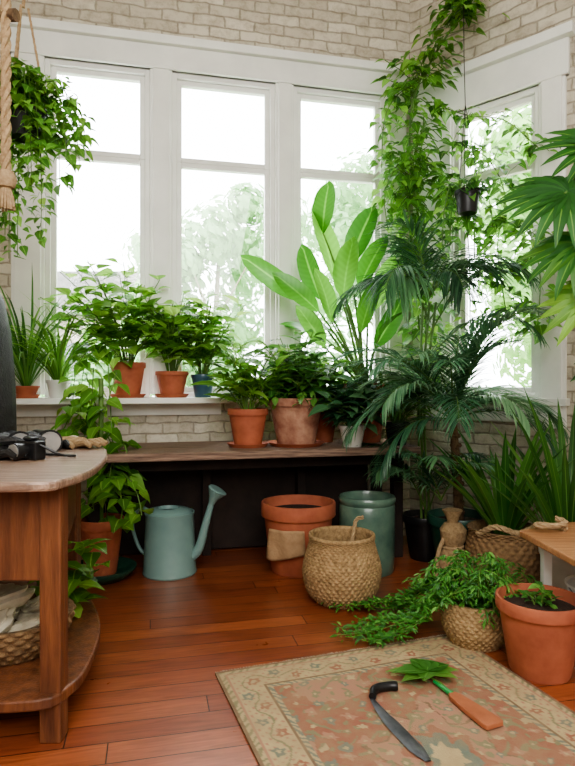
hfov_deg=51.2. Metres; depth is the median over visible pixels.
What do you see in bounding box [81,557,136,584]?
saucer
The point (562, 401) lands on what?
trim
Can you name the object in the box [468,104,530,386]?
tree
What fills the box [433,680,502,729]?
knife
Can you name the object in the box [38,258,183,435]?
potted plant
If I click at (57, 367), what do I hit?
spider plant
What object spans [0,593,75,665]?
basket
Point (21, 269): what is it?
trim
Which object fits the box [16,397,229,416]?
windowsill
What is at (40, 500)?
side table
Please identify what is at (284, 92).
trim
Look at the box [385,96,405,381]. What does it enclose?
trim
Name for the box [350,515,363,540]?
handle
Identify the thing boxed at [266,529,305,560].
cloth
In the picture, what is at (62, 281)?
house
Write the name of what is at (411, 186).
climbing vine
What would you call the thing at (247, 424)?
potted plant
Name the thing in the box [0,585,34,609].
folded cloth
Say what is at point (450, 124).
trim
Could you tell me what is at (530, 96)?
window
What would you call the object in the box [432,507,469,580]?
bundle
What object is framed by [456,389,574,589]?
snake plant
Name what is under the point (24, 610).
folded cloth
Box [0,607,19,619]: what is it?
folded cloth
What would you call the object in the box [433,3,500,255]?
hanging planter
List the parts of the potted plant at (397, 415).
pot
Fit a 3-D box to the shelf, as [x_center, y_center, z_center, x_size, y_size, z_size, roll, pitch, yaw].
[-1.243,1.050,2.525,1.033,0.040,1.190,0,0,0]
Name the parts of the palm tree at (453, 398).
pot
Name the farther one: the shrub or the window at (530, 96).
the shrub
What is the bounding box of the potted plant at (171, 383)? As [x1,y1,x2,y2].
[125,290,214,397]
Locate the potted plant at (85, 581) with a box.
[27,538,111,617]
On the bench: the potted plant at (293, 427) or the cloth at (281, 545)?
the potted plant at (293, 427)
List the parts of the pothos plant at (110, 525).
pot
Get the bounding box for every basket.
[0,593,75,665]
[302,526,381,608]
[440,593,504,652]
[464,519,539,585]
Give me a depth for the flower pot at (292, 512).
3.69 m
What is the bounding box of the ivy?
[0,0,99,260]
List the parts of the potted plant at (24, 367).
pot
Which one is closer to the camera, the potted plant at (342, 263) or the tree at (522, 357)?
the potted plant at (342, 263)
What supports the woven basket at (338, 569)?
on the floor
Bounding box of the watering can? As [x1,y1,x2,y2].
[131,484,225,580]
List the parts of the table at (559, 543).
leg, rope coil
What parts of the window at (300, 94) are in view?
sash, sash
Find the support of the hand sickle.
on the rug
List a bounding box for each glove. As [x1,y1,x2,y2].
[0,431,45,445]
[0,446,29,459]
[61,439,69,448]
[62,436,107,448]
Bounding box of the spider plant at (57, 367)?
[8,293,130,397]
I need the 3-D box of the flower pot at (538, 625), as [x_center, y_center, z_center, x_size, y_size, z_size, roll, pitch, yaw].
[1.050,1.019,2.500,0.350,0.361,0.350,0,0,0]
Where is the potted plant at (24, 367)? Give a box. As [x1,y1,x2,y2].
[0,270,122,397]
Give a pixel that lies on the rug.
(318, 710)
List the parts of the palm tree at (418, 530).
pot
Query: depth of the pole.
2.29 m
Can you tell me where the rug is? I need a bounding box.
[215,634,574,765]
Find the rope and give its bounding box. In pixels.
[0,0,16,211]
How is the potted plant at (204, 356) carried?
on the windowsill at (41, 406)
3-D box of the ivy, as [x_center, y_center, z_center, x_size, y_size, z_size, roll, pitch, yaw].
[-1.181,-1.872,2.747,0.619,2.658,0.618,0,0,0]
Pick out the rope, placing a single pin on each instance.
(8, 180)
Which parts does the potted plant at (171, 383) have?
pot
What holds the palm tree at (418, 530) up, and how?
on the floor
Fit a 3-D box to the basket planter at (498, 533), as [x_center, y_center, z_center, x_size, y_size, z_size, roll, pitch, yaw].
[1.265,0.693,3.513,1.143,1.014,0.925,0,0,-20]
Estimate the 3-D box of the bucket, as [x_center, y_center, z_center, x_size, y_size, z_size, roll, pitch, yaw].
[1.370,1.042,2.637,0.274,0.315,0.281,0,0,0]
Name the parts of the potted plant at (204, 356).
pot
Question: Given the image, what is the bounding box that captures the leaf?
[386,659,457,686]
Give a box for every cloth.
[0,583,19,594]
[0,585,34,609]
[0,607,15,632]
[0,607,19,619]
[6,613,39,632]
[16,595,39,619]
[29,598,39,611]
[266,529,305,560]
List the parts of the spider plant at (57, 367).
pot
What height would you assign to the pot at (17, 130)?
0.130 m
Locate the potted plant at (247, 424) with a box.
[191,337,293,447]
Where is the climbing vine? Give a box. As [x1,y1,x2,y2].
[366,0,562,381]
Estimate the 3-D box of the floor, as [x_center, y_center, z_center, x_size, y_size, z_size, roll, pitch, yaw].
[0.709,1.250,1.431,12.000,0.100,6.700,0,0,-13]
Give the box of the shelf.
[0,582,99,712]
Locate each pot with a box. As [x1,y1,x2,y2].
[0,102,48,143]
[261,494,335,577]
[338,490,395,577]
[343,383,383,442]
[495,581,574,684]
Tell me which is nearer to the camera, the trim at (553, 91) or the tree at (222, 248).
the trim at (553, 91)
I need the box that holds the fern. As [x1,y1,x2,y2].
[321,548,535,652]
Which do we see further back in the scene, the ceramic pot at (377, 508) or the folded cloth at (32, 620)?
the ceramic pot at (377, 508)
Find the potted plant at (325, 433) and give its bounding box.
[296,348,359,442]
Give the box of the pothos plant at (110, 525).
[50,364,153,576]
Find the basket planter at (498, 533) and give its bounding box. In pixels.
[404,417,573,585]
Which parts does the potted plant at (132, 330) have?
pot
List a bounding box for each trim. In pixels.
[10,16,407,96]
[11,52,44,394]
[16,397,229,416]
[150,68,171,393]
[275,82,293,356]
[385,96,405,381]
[413,20,574,123]
[413,115,454,392]
[413,396,569,422]
[539,75,566,428]
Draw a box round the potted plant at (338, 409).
[308,375,390,446]
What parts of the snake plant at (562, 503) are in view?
pot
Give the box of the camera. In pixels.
[8,436,75,460]
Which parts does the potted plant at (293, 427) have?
pot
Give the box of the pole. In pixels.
[0,8,19,21]
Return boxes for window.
[45,58,149,397]
[172,73,274,396]
[294,87,384,382]
[455,86,538,397]
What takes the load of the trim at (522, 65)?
attached to the wall at (528, 18)
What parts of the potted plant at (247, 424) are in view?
pot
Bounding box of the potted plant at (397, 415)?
[329,343,444,444]
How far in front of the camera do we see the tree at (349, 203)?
11.70 m
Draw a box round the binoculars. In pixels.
[3,429,62,452]
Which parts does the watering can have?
handle, spout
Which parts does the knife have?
handle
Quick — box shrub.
[39,337,125,396]
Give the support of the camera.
on the side table at (40, 500)
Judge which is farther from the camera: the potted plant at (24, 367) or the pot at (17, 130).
the potted plant at (24, 367)
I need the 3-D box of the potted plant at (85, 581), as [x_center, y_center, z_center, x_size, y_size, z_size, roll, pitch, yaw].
[-1.008,0.865,2.670,0.501,0.341,0.412,0,0,14]
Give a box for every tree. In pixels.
[120,182,313,396]
[301,148,372,380]
[330,207,548,561]
[331,299,569,555]
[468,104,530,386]
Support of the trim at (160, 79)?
attached to the wall at (371, 30)
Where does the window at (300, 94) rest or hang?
in the wall at (371, 30)
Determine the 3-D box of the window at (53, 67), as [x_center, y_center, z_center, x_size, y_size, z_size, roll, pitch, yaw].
[-1.332,-1.065,4.239,0.703,2.330,0.090,0,0,-13]
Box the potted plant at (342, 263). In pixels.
[240,181,409,442]
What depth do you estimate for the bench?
4.20 m
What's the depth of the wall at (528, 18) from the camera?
4.27 m
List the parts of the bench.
leg, leg, leg, leg, leg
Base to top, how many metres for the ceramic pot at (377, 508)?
0.480 m
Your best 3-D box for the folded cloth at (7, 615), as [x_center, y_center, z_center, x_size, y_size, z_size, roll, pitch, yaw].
[-1.072,0.901,2.246,0.140,0.100,0.132,0,0,28]
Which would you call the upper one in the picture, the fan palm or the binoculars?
the fan palm
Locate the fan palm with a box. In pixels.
[492,128,574,381]
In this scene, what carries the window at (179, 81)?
in the wall at (371, 30)
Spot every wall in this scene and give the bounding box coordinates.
[0,0,409,535]
[410,0,574,523]
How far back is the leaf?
2.40 m
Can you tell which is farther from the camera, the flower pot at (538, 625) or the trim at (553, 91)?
the trim at (553, 91)
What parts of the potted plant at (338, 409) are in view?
pot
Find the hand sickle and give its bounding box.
[369,681,430,761]
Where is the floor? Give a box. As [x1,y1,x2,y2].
[0,536,574,765]
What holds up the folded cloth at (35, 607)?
on the folded cloth at (24, 610)
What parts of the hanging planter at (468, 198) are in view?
pot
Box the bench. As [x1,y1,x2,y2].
[88,438,420,556]
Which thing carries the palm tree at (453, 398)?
on the floor
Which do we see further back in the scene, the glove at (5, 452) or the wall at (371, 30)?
the wall at (371, 30)
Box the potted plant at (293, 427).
[254,329,345,447]
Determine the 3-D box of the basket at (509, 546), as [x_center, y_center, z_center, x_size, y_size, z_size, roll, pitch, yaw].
[1.270,1.020,3.500,0.462,0.360,0.462,0,0,0]
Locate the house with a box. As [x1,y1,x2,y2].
[57,271,139,376]
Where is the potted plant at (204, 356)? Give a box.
[166,290,252,396]
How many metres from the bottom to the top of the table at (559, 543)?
0.588 m
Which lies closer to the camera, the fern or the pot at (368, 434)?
the fern
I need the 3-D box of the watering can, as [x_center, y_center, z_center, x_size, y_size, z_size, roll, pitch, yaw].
[-0.694,0.918,3.792,0.627,0.563,0.340,0,0,9]
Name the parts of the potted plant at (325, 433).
pot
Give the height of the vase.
0.880 m
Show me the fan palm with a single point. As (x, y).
(550, 198)
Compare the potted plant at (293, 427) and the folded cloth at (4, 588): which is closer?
the folded cloth at (4, 588)
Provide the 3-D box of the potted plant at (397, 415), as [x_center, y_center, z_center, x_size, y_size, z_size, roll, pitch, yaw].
[0.699,0.077,4.079,0.893,0.686,0.850,0,0,35]
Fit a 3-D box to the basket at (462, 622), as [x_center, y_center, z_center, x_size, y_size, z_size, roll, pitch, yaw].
[0.870,1.100,2.780,0.315,0.200,0.315,0,0,0]
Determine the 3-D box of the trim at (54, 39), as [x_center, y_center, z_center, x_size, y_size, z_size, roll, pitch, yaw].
[-0.488,-2.345,4.403,2.905,0.230,0.170,0,0,-13]
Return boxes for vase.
[0,294,16,432]
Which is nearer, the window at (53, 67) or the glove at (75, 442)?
the glove at (75, 442)
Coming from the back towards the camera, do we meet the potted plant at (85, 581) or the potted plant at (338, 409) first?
the potted plant at (338, 409)
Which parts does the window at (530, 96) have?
sash, sash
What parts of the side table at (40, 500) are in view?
drawer, leg, leg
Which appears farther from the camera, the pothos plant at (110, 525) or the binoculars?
the pothos plant at (110, 525)
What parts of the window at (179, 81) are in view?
sash, sash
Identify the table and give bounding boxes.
[0,445,106,742]
[520,516,574,585]
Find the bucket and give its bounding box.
[565,575,574,592]
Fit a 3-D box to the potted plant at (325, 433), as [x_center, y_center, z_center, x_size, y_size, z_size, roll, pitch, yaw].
[0.235,0.080,4.276,0.633,0.680,0.483,0,0,0]
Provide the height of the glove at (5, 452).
0.054 m
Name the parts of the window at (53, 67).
sash, sash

